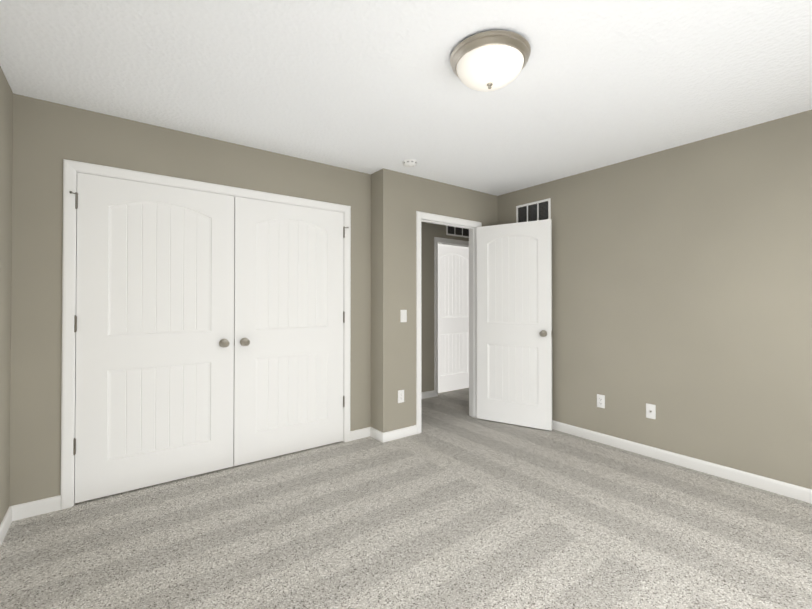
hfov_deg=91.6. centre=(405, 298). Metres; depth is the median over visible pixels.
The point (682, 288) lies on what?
wall
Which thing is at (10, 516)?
baseboard
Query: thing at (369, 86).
ceiling
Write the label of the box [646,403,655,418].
outlet
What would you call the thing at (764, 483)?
baseboard
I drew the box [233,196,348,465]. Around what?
closet door
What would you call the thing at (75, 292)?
door frame
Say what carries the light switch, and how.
attached to the wall at (413, 194)
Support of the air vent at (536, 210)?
in the wall at (682, 288)
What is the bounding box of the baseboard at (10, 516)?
[0,504,19,546]
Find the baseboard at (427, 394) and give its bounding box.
[421,390,434,398]
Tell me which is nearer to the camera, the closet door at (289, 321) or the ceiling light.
the ceiling light
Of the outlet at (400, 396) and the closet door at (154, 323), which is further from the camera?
the outlet at (400, 396)
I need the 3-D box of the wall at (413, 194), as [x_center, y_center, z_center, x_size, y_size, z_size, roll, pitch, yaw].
[1.048,0.064,4.524,2.975,2.440,0.115,0,-1,-37]
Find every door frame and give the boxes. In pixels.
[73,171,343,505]
[416,211,481,433]
[434,237,468,396]
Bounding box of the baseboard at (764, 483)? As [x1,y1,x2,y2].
[552,420,811,503]
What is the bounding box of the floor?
[0,387,811,608]
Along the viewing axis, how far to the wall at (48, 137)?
2.38 m
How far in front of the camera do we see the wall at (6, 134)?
2.13 m
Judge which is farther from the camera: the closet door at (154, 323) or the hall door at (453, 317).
the hall door at (453, 317)
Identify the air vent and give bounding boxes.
[446,226,468,237]
[516,198,550,222]
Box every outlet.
[398,390,403,402]
[597,394,604,408]
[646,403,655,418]
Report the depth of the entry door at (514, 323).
3.98 m
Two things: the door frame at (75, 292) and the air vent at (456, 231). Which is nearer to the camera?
the door frame at (75, 292)
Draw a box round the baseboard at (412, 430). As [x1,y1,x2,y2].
[380,425,416,442]
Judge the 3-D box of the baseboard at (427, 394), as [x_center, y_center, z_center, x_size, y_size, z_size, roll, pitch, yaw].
[-0.170,1.245,4.798,1.363,0.083,0.013,0,-1,-37]
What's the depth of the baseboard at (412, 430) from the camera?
3.59 m
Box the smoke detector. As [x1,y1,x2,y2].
[402,159,416,166]
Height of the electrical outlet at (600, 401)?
0.115 m
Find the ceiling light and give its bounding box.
[450,30,530,90]
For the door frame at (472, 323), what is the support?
in the wall at (413, 194)
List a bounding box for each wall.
[0,66,12,523]
[9,93,370,505]
[371,168,393,432]
[394,171,497,429]
[421,222,468,391]
[498,110,811,488]
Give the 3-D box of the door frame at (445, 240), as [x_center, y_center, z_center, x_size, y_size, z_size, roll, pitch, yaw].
[0.700,0.240,5.526,0.892,2.107,0.133,0,-1,-37]
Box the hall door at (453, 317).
[438,244,468,392]
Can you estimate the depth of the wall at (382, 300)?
3.57 m
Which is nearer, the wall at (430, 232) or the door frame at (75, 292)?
the door frame at (75, 292)
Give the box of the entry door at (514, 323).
[476,219,551,430]
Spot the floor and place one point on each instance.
(453, 504)
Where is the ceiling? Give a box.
[0,0,811,195]
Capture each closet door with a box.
[69,172,233,502]
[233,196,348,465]
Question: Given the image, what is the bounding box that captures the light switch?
[400,310,406,321]
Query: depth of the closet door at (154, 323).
2.66 m
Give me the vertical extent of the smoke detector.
0.040 m

